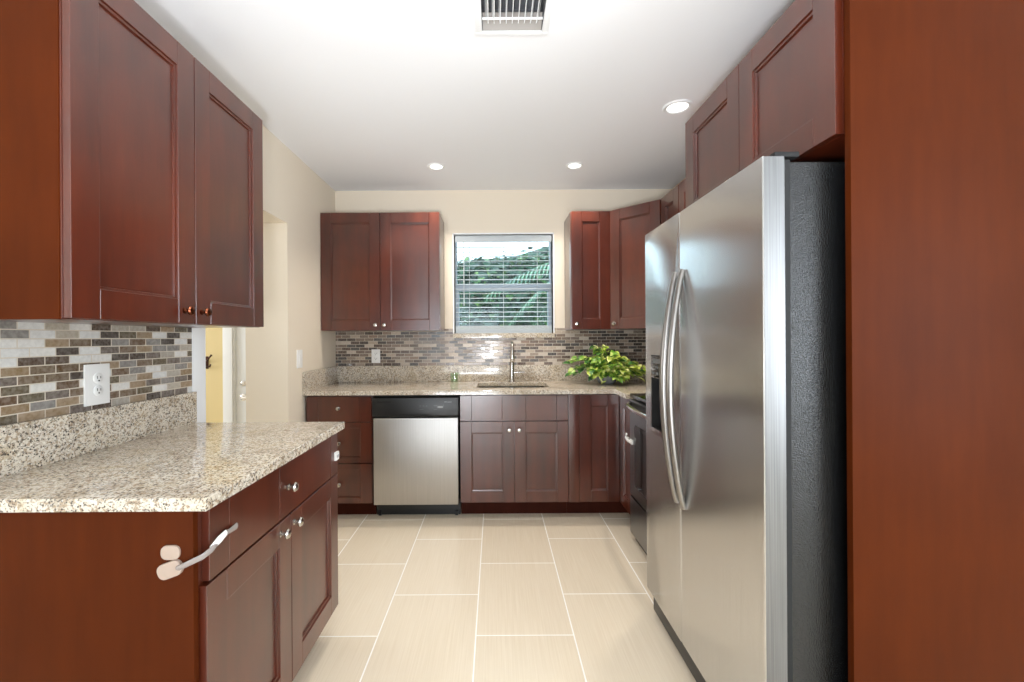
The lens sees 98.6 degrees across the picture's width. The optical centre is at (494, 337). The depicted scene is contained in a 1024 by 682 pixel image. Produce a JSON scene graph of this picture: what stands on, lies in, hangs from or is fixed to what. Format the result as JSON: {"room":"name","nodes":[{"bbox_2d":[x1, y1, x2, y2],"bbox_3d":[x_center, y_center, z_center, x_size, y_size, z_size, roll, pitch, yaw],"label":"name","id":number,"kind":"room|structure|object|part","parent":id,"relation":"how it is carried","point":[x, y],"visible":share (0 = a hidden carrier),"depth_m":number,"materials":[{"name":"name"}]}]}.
{"room":"kitchen","nodes":[
{"label":"kitchen","id":0,"kind":"room"},
{"bbox_2d":[245,124,335,421],"bbox_3d":[-1.482,0.021,2.335,0.275,2.526,2.770,0,0,0],"label":"wall","id":1,"kind":"structure","parent":0,"point":[295,196],"depth_m":2.86,"materials":[{"name":"beige paint"}]},
{"bbox_2d":[0,321,191,425],"bbox_3d":[-1.340,0.095,1.470,0.008,0.343,0.940,0,0,0],"label":"backsplash","id":2,"kind":"structure","parent":1,"relation":"attached to","point":[41,364],"depth_m":1.41,"materials":[{"name":"tile"}]},
{"bbox_2d":[83,363,109,406],"bbox_3d":[-1.331,0.155,1.474,0.010,0.136,0.092,0,0,0],"label":"wall outlet","id":3,"kind":"object","parent":1,"relation":"attached to","point":[96,377],"visible":1,"depth_m":1.47,"materials":[{"name":"white plastic"}]},
{"bbox_2d":[93,373,102,382],"bbox_3d":[-1.329,0.135,1.474,0.004,0.035,0.035,0,0,0],"label":"socket","id":4,"kind":"object","parent":3,"relation":"attached to","point":[97,377],"depth_m":1.47,"materials":[{"name":"white plastic"}]},
{"bbox_2d":[93,385,102,395],"bbox_3d":[-1.328,0.176,1.474,0.004,0.035,0.035,0,0,0],"label":"socket","id":5,"kind":"object","parent":3,"relation":"attached to","point":[97,389],"depth_m":1.47,"materials":[{"name":"white plastic"}]},
{"bbox_2d":[0,0,263,327],"bbox_3d":[-1.173,-0.507,1.510,0.348,0.924,0.895,0,0,0],"label":"upper cabinet","id":6,"kind":"object","parent":1,"relation":"attached to","point":[131,175],"visible":1,"depth_m":1.22,"materials":[{"name":"brown wood"}]},
{"bbox_3d":[-1.201,-0.507,1.065,0.293,0.924,0.006,0,0,0],"label":"panel","id":7,"kind":"part","parent":6,"relation":"part of","materials":[{"name":"brown wood"}]},
{"bbox_3d":[-1.040,-0.508,1.288,0.020,0.918,0.442,0,0,0],"label":"door","id":8,"kind":"part","parent":6,"relation":"part of","materials":[{"name":"brown wood"}]},
{"bbox_3d":[-1.012,-0.091,1.456,0.031,0.032,0.032,0,0,0],"label":"knob","id":9,"kind":"part","parent":6,"relation":"part of","materials":[{"name":"brown metal"}]},
{"bbox_3d":[-1.012,-0.091,1.541,0.031,0.032,0.032,0,0,0],"label":"knob","id":10,"kind":"part","parent":6,"relation":"part of","materials":[{"name":"brown metal"}]},
{"bbox_3d":[-1.040,-0.508,1.734,0.020,0.918,0.442,0,0,0],"label":"door","id":11,"kind":"part","parent":6,"relation":"part of","materials":[{"name":"brown wood"}]},
{"bbox_2d":[192,328,205,422],"bbox_3d":[-1.338,0.268,1.986,0.010,2.030,0.088,0,0,0],"label":"trim","id":12,"kind":"structure","parent":1,"relation":"attached to","point":[198,334],"depth_m":1.99,"materials":[{"name":"white paint"}]},
{"bbox_2d":[297,350,302,367],"bbox_3d":[-1.340,0.143,3.020,0.009,0.125,0.080,0,0,0],"label":"light switch","id":13,"kind":"object","parent":1,"relation":"attached to","point":[299,352],"visible":1,"depth_m":3.01,"materials":[{"name":"white plastic"}]},
{"bbox_2d":[205,189,671,421],"bbox_3d":[-1.599,0.122,4.060,7.200,2.726,0.680,0,0,0],"label":"wall","id":14,"kind":"structure","parent":0,"point":[461,211],"depth_m":3.72,"materials":[{"name":"beige paint"}]},
{"bbox_2d":[206,354,211,368],"bbox_3d":[-2.747,0.226,4.217,0.126,0.141,0.033,0,0,34],"label":"coat hook","id":15,"kind":"object","parent":14,"relation":"attached to","point":[207,357],"visible":0.77,"depth_m":4.24,"materials":[{"name":"brown metal"}]},
{"bbox_2d":[222,328,245,421],"bbox_3d":[-2.117,0.428,4.285,1.000,2.120,0.130,0,0,0],"label":"door","id":16,"kind":"structure","parent":14,"relation":"in","point":[234,340],"depth_m":4.25,"materials":[{"name":"white paint"}]},
{"bbox_3d":[-2.117,0.428,4.290,1.000,2.120,0.120,0,0,0],"label":"frame","id":17,"kind":"part","parent":16,"relation":"part of","materials":[{"name":"white paint"}]},
{"bbox_3d":[-2.402,0.575,4.250,0.153,0.067,0.060,0,0,0],"label":"handle","id":18,"kind":"part","parent":16,"relation":"part of","materials":[{"name":"silver metal"}]},
{"bbox_2d":[372,349,379,362],"bbox_3d":[-1.004,0.153,3.707,0.072,0.115,0.010,0,0,0],"label":"wall outlet","id":19,"kind":"object","parent":14,"relation":"attached to","point":[375,352],"visible":1,"depth_m":3.71,"materials":[{"name":"white plastic"}]},
{"bbox_2d":[320,212,444,331],"bbox_3d":[-0.886,-0.514,3.538,0.918,0.912,0.359,0,0,0],"label":"upper cabinet","id":20,"kind":"object","parent":14,"relation":"attached to","point":[382,271],"visible":1,"depth_m":3.40,"materials":[{"name":"brown wood"}]},
{"bbox_3d":[-1.116,-0.512,3.400,0.455,0.908,0.020,0,0,0],"label":"door","id":21,"kind":"part","parent":20,"relation":"part of","materials":[{"name":"brown wood"}]},
{"bbox_3d":[-0.657,-0.515,3.400,0.455,0.908,0.020,0,0,0],"label":"door","id":22,"kind":"part","parent":20,"relation":"part of","materials":[{"name":"brown wood"}]},
{"bbox_2d":[336,328,645,369],"bbox_3d":[0.080,0.088,3.716,2.849,0.338,0.008,0,0,0],"label":"backsplash","id":23,"kind":"structure","parent":14,"relation":"attached to","point":[353,348],"depth_m":3.71,"materials":[{"name":"tile"}]},
{"bbox_2d":[452,232,554,337],"bbox_3d":[0.072,-0.444,3.780,0.858,0.887,0.160,0,0,0],"label":"window","id":24,"kind":"structure","parent":14,"relation":"in","point":[458,288],"depth_m":3.80,"materials":[{"name":"white paint"}]},
{"bbox_2d":[455,235,551,332],"bbox_3d":[0.072,-0.452,3.757,0.818,0.838,0.076,0,0,0],"label":"blind","id":25,"kind":"object","parent":24,"relation":"attached to","point":[464,238],"visible":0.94,"depth_m":3.74,"materials":[{"name":"grey plastic"}]},
{"bbox_3d":[-0.218,-0.431,3.765,0.002,0.785,0.054,0,0,0],"label":"ladder cord","id":26,"kind":"part","parent":25,"relation":"part of","materials":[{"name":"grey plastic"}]},
{"bbox_3d":[0.070,-0.842,3.763,0.818,0.058,0.065,0,0,0],"label":"head rail","id":27,"kind":"part","parent":25,"relation":"part of","materials":[{"name":"grey plastic"}]},
{"bbox_3d":[0.072,-0.433,3.765,0.002,0.785,0.054,0,0,0],"label":"ladder cord","id":28,"kind":"part","parent":25,"relation":"part of","materials":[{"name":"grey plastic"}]},
{"bbox_3d":[0.075,-0.040,3.765,0.818,0.013,0.052,0,0,0],"label":"rail","id":29,"kind":"part","parent":25,"relation":"part of","materials":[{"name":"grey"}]},
{"bbox_3d":[0.362,-0.435,3.765,0.002,0.785,0.054,0,0,0],"label":"ladder cord","id":30,"kind":"part","parent":25,"relation":"part of","materials":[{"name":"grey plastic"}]},
{"bbox_3d":[0.075,-0.021,3.755,0.858,0.040,0.110,0,0,0],"label":"sill","id":31,"kind":"part","parent":24,"relation":"part of","materials":[{"name":"stone"}]},
{"bbox_2d":[564,211,609,329],"bbox_3d":[0.738,-0.523,3.538,0.302,0.912,0.359,0,0,0],"label":"upper cabinet","id":32,"kind":"object","parent":14,"relation":"attached to","point":[586,233],"visible":1,"depth_m":3.39,"materials":[{"name":"brown wood"}]},
{"bbox_2d":[606,199,660,329],"bbox_3d":[1.191,-0.526,3.412,0.616,0.912,0.612,0,0,0],"label":"upper cabinet","id":33,"kind":"object","parent":14,"relation":"attached to","point":[629,226],"visible":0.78,"depth_m":3.28,"materials":[{"name":"brown wood"}]},
{"bbox_2d":[134,0,794,190],"bbox_3d":[-1.208,-1.294,0.125,8.000,0.100,8.650,0,0,0],"label":"ceiling","id":34,"kind":"structure","parent":0,"point":[367,94],"depth_m":2.13,"materials":[{"name":"white paint"}]},
{"bbox_2d":[427,163,444,170],"bbox_3d":[-0.428,-1.244,3.200,0.130,0.008,0.130,0,0,0],"label":"recessed light","id":35,"kind":"object","parent":34,"relation":"in","point":[433,166],"visible":1,"depth_m":3.19,"materials":[{"name":"white paint"}]},
{"bbox_2d":[474,0,553,35],"bbox_3d":[0.069,-1.292,1.640,0.295,0.098,0.344,0,0,0],"label":"ceiling vent","id":36,"kind":"object","parent":34,"relation":"in","point":[499,17],"visible":1,"depth_m":1.76,"materials":[{"name":"white metal"}]},
{"bbox_3d":[0.069,-1.267,1.762,0.237,0.036,0.053,0,0,0],"label":"deflector plate","id":37,"kind":"part","parent":36,"relation":"part of","materials":[{"name":"grey metal"}]},
{"bbox_2d":[565,162,582,169],"bbox_3d":[0.577,-1.250,3.200,0.130,0.008,0.130,0,0,0],"label":"recessed light","id":38,"kind":"object","parent":34,"relation":"in","point":[573,165],"visible":1,"depth_m":3.19,"materials":[{"name":"white paint"}]},
{"bbox_2d":[662,99,692,114],"bbox_3d":[0.992,-1.253,2.393,0.155,0.008,0.155,0,0,0],"label":"recessed light","id":39,"kind":"object","parent":34,"relation":"in","point":[675,107],"visible":1,"depth_m":2.38,"materials":[{"name":"white paint"}]},
{"bbox_2d":[292,503,695,681],"bbox_3d":[-0.292,1.327,-0.100,6.200,0.100,8.200,0,0,0],"label":"floor","id":40,"kind":"structure","parent":0,"point":[512,597],"depth_m":2.11,"materials":[{"name":"beige tile"}]},
{"bbox_2d":[0,433,337,681],"bbox_3d":[-0.995,0.841,1.473,0.683,0.880,0.894,0,0,0],"label":"base cabinet","id":41,"kind":"object","parent":40,"relation":"on","point":[83,598],"visible":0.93,"depth_m":1.03,"materials":[{"name":"brown wood"}]},
{"bbox_3d":[-1.019,0.841,1.035,0.635,0.880,0.018,0,0,0],"label":"panel","id":42,"kind":"part","parent":41,"relation":"part of","materials":[{"name":"brown wood"}]},
{"bbox_2d":[0,392,344,512],"bbox_3d":[-1.002,0.317,1.474,0.679,0.165,0.932,0,0,0],"label":"countertop","id":43,"kind":"structure","parent":41,"relation":"on","point":[150,455],"depth_m":1.30,"materials":[{"name":"stone"}]},
{"bbox_2d":[157,523,237,579],"bbox_3d":[-0.700,0.521,1.067,0.084,0.078,0.178,0,0,36],"label":"strap latch","id":44,"kind":"object","parent":41,"relation":"attached to","point":[173,568],"visible":1,"depth_m":1.02,"materials":[{"name":"beige plastic"}]},
{"bbox_3d":[-0.695,0.875,1.264,0.020,0.568,0.433,0,0,0],"label":"door","id":45,"kind":"part","parent":41,"relation":"part of","materials":[{"name":"brown wood"}]},
{"bbox_3d":[-0.697,0.497,1.488,0.020,0.176,0.860,0,0,0],"label":"drawer","id":46,"kind":"part","parent":41,"relation":"part of","materials":[{"name":"brown wood"}]},
{"bbox_3d":[-0.671,0.627,1.408,0.031,0.032,0.032,0,0,0],"label":"knob","id":47,"kind":"part","parent":41,"relation":"part of","materials":[{"name":"silver metal"}]},
{"bbox_3d":[-0.671,0.495,1.463,0.031,0.032,0.032,0,0,0],"label":"knob","id":48,"kind":"part","parent":41,"relation":"part of","materials":[{"name":"silver metal"}]},
{"bbox_3d":[-0.671,0.627,1.501,0.031,0.032,0.032,0,0,0],"label":"knob","id":49,"kind":"part","parent":41,"relation":"part of","materials":[{"name":"silver metal"}]},
{"bbox_3d":[-0.695,0.875,1.702,0.020,0.568,0.433,0,0,0],"label":"door","id":50,"kind":"part","parent":41,"relation":"part of","materials":[{"name":"brown wood"}]},
{"bbox_2d":[334,451,338,460],"bbox_3d":[-0.681,0.507,1.895,0.012,0.036,0.036,0,0,0],"label":"pad","id":51,"kind":"object","parent":41,"relation":"attached to","point":[336,454],"visible":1,"depth_m":1.88,"materials":[{"name":"white plastic"}]},
{"bbox_2d":[306,395,376,514],"bbox_3d":[-1.094,0.842,3.387,0.460,0.880,0.656,0,0,0],"label":"base cabinet","id":52,"kind":"object","parent":40,"relation":"on","point":[355,442],"visible":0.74,"depth_m":3.09,"materials":[{"name":"brown wood"}]},
{"bbox_3d":[-1.096,0.500,3.100,0.456,0.176,0.020,0,0,0],"label":"drawer","id":53,"kind":"part","parent":52,"relation":"part of","materials":[{"name":"brown wood"}]},
{"bbox_3d":[-1.093,1.024,3.100,0.456,0.276,0.020,0,0,0],"label":"drawer","id":54,"kind":"part","parent":52,"relation":"part of","materials":[{"name":"brown wood"}]},
{"bbox_3d":[-1.095,0.737,3.100,0.456,0.285,0.020,0,0,0],"label":"drawer","id":55,"kind":"part","parent":52,"relation":"part of","materials":[{"name":"brown wood"}]},
{"bbox_2d":[372,395,460,515],"bbox_3d":[-0.555,0.842,3.382,0.605,0.872,0.616,0,0,0],"label":"dishwasher","id":56,"kind":"object","parent":40,"relation":"on","point":[417,437],"visible":1,"depth_m":3.09,"materials":[{"name":"silver metal"}]},
{"bbox_3d":[-0.557,0.486,3.103,0.601,0.140,0.054,0,0,0],"label":"control panel","id":57,"kind":"part","parent":56,"relation":"part of","materials":[{"name":"black plastic"}]},
{"bbox_2d":[460,394,568,513],"bbox_3d":[0.136,0.834,3.387,0.762,0.880,0.656,0,0,0],"label":"base cabinet","id":58,"kind":"object","parent":40,"relation":"on","point":[514,447],"visible":0.94,"depth_m":3.09,"materials":[{"name":"brown wood"}]},
{"bbox_3d":[-0.054,0.871,3.100,0.377,0.568,0.020,0,0,0],"label":"door","id":59,"kind":"part","parent":58,"relation":"part of","materials":[{"name":"brown wood"}]},
{"bbox_3d":[0.327,0.869,3.100,0.377,0.568,0.020,0,0,0],"label":"door","id":60,"kind":"part","parent":58,"relation":"part of","materials":[{"name":"brown wood"}]},
{"bbox_2d":[567,394,631,513],"bbox_3d":[1.012,0.829,3.264,0.987,0.880,0.903,0,0,0],"label":"base cabinet","id":61,"kind":"object","parent":40,"relation":"on","point":[598,424],"visible":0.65,"depth_m":3.09,"materials":[{"name":"brown wood"}]},
{"bbox_2d":[302,364,645,398],"bbox_3d":[0.081,0.310,3.260,2.845,0.165,0.903,0,0,0],"label":"countertop","id":62,"kind":"structure","parent":61,"relation":"on","point":[423,379],"depth_m":3.60,"materials":[{"name":"stone"}]},
{"bbox_2d":[479,386,544,387],"bbox_3d":[0.133,0.483,3.410,0.550,0.179,0.390,0,0,0],"label":"sink","id":63,"kind":"object","parent":62,"relation":"in","point":[479,386],"visible":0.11,"depth_m":3.59,"materials":[{"name":"silver metal"}]},
{"bbox_2d":[508,341,524,381],"bbox_3d":[0.177,0.195,3.586,0.137,0.334,0.158,0,0,0],"label":"faucet","id":64,"kind":"object","parent":62,"relation":"on","point":[512,359],"visible":1,"depth_m":3.62,"materials":[{"name":"silver metal"}]},
{"bbox_2d":[562,345,645,384],"bbox_3d":[0.863,0.203,3.404,0.692,0.308,0.439,0,0,0],"label":"pothos","id":65,"kind":"object","parent":62,"relation":"on","point":[608,369],"visible":1,"depth_m":3.35,"materials":[{"name":"green plant"}]},
{"bbox_2d":[596,376,615,384],"bbox_3d":[0.867,0.321,3.420,0.164,0.072,0.164,0,0,0],"label":"plant pot","id":66,"kind":"object","parent":62,"relation":"on","point":[605,380],"depth_m":3.35,"materials":[{"name":"grey ceramic"}]},
{"bbox_3d":[0.733,0.774,3.100,0.276,0.752,0.020,0,0,0],"label":"door","id":67,"kind":"part","parent":61,"relation":"part of","materials":[{"name":"brown wood"}]},
{"bbox_3d":[0.885,0.774,2.950,0.020,0.752,0.271,0,0,0],"label":"door","id":68,"kind":"part","parent":61,"relation":"part of","materials":[{"name":"brown wood"}]},
{"bbox_2d":[625,393,646,554],"bbox_3d":[1.139,0.728,2.437,0.711,1.080,0.726,0,0,0],"label":"range","id":69,"kind":"object","parent":40,"relation":"on","point":[637,406],"visible":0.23,"depth_m":2.62,"materials":[{"name":"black metal"}]},
{"bbox_2d":[625,433,632,444],"bbox_3d":[0.839,0.635,2.770,0.032,0.058,0.110,0,0,0],"label":"child latch","id":70,"kind":"object","parent":69,"relation":"attached to","point":[630,441],"visible":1,"depth_m":2.75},
{"bbox_3d":[0.823,0.414,2.437,0.082,0.030,0.678,0,0,0],"label":"door handle","id":71,"kind":"part","parent":69,"relation":"part of","materials":[{"name":"silver metal"}]},
{"bbox_3d":[0.857,0.418,2.437,0.011,0.043,0.714,0,0,0],"label":"door trim","id":72,"kind":"part","parent":69,"relation":"part of","materials":[{"name":"black plastic"}]},
{"bbox_2d":[630,393,645,403],"bbox_3d":[1.175,0.361,2.437,0.635,0.023,0.726,0,0,0],"label":"cooktop","id":73,"kind":"object","parent":69,"relation":"in","point":[639,398],"depth_m":2.68,"materials":[{"name":"black glass"}]},
{"bbox_3d":[0.875,0.685,2.437,0.038,0.599,0.714,0,0,0],"label":"oven door","id":74,"kind":"part","parent":69,"relation":"part of","materials":[{"name":"metal"}]},
{"bbox_3d":[0.878,1.111,2.437,0.038,0.227,0.714,0,0,0],"label":"drawer","id":75,"kind":"part","parent":69,"relation":"part of","materials":[{"name":"metal"}]},
{"bbox_2d":[645,152,847,681],"bbox_3d":[1.054,0.387,1.610,0.827,1.764,0.910,0,0,0],"label":"refrigerator","id":76,"kind":"object","parent":40,"relation":"on","point":[745,285],"visible":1,"depth_m":1.20,"materials":[{"name":"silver metal"}]},
{"bbox_3d":[0.737,0.342,1.872,0.060,1.642,0.386,0,0,0],"label":"freezer door","id":77,"kind":"part","parent":76,"relation":"part of","materials":[{"name":"metal"}]},
{"bbox_3d":[0.676,0.191,1.707,0.074,0.895,0.035,0,0,0],"label":"door handle","id":78,"kind":"part","parent":76,"relation":"part of","materials":[{"name":"metal"}]},
{"bbox_3d":[0.676,0.191,1.643,0.074,0.895,0.035,0,0,0],"label":"door handle","id":79,"kind":"part","parent":76,"relation":"part of","materials":[{"name":"metal"}]},
{"bbox_3d":[0.737,0.342,1.415,0.060,1.642,0.520,0,0,0],"label":"fresh food door","id":80,"kind":"part","parent":76,"relation":"part of","materials":[{"name":"metal"}]},
{"bbox_2d":[844,0,1023,681],"bbox_3d":[1.198,0.005,1.109,0.610,2.525,0.019,0,0,0],"label":"end panel","id":81,"kind":"object","parent":40,"relation":"on","point":[934,89],"visible":1,"depth_m":1.10,"materials":[{"name":"brown wood"}]},
{"bbox_3d":[1.579,0.002,2.390,0.150,2.526,2.660,0,0,0],"label":"wall","id":82,"kind":"structure","parent":0,"visible":0},
{"bbox_2d":[661,184,678,223],"bbox_3d":[1.319,-0.527,2.955,0.359,0.912,0.300,0,0,0],"label":"upper cabinet","id":83,"kind":"object","parent":82,"relation":"attached to","point":[670,201],"visible":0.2,"depth_m":2.95,"materials":[{"name":"brown wood"}]},
{"bbox_2d":[679,178,685,212],"bbox_3d":[1.318,-0.758,2.420,0.359,0.450,0.760,0,0,0],"label":"upper cabinet","id":84,"kind":"object","parent":82,"relation":"attached to","point":[682,185],"visible":0.03,"depth_m":2.74,"materials":[{"name":"brown wood"}]},
{"bbox_2d":[685,0,844,207],"bbox_3d":[1.168,-0.753,1.568,0.659,0.458,0.888,0,0,0],"label":"upper cabinet","id":85,"kind":"object","parent":82,"relation":"attached to","point":[787,94],"visible":0.32,"depth_m":1.35,"materials":[{"name":"brown wood"}]},
{"bbox_3d":[0.879,-0.750,1.789,0.020,0.456,0.438,0,0,0],"label":"door","id":86,"kind":"part","parent":85,"relation":"part of","materials":[{"name":"brown wood"}]},
{"bbox_3d":[0.879,-0.750,1.346,0.020,0.456,0.440,0,0,0],"label":"door","id":87,"kind":"part","parent":85,"relation":"part of","materials":[{"name":"brown wood"}]},
{"label":"outside","id":88,"kind":"structure","parent":0,"visible":0},
{"bbox_3d":[0.010,1.575,9.975,16.000,0.100,12.050,0,0,0],"label":"ground","id":89,"kind":"structure","parent":88,"visible":0},
{"bbox_2d":[460,315,484,325],"bbox_3d":[-0.551,0.620,5.595,1.510,1.830,1.043,0,0,0],"label":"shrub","id":90,"kind":"object","parent":89,"relation":"on","point":[472,318],"visible":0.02,"depth_m":5.51,"materials":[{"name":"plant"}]},
{"bbox_2d":[457,247,548,328],"bbox_3d":[0.461,-0.415,8.616,7.115,4.060,1.347,0,0,0],"label":"trees","id":91,"kind":"object","parent":89,"relation":"on","point":[514,260],"visible":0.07,"depth_m":8.23,"materials":[{"name":"green plant"}]},
{"bbox_2d":[483,263,548,328],"bbox_3d":[1.767,0.133,5.943,3.228,2.790,3.419,0,0,37],"label":"palm tree","id":92,"kind":"object","parent":89,"relation":"on","point":[540,267],"visible":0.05,"depth_m":5.62,"materials":[{"name":"green plant"}]}
]}

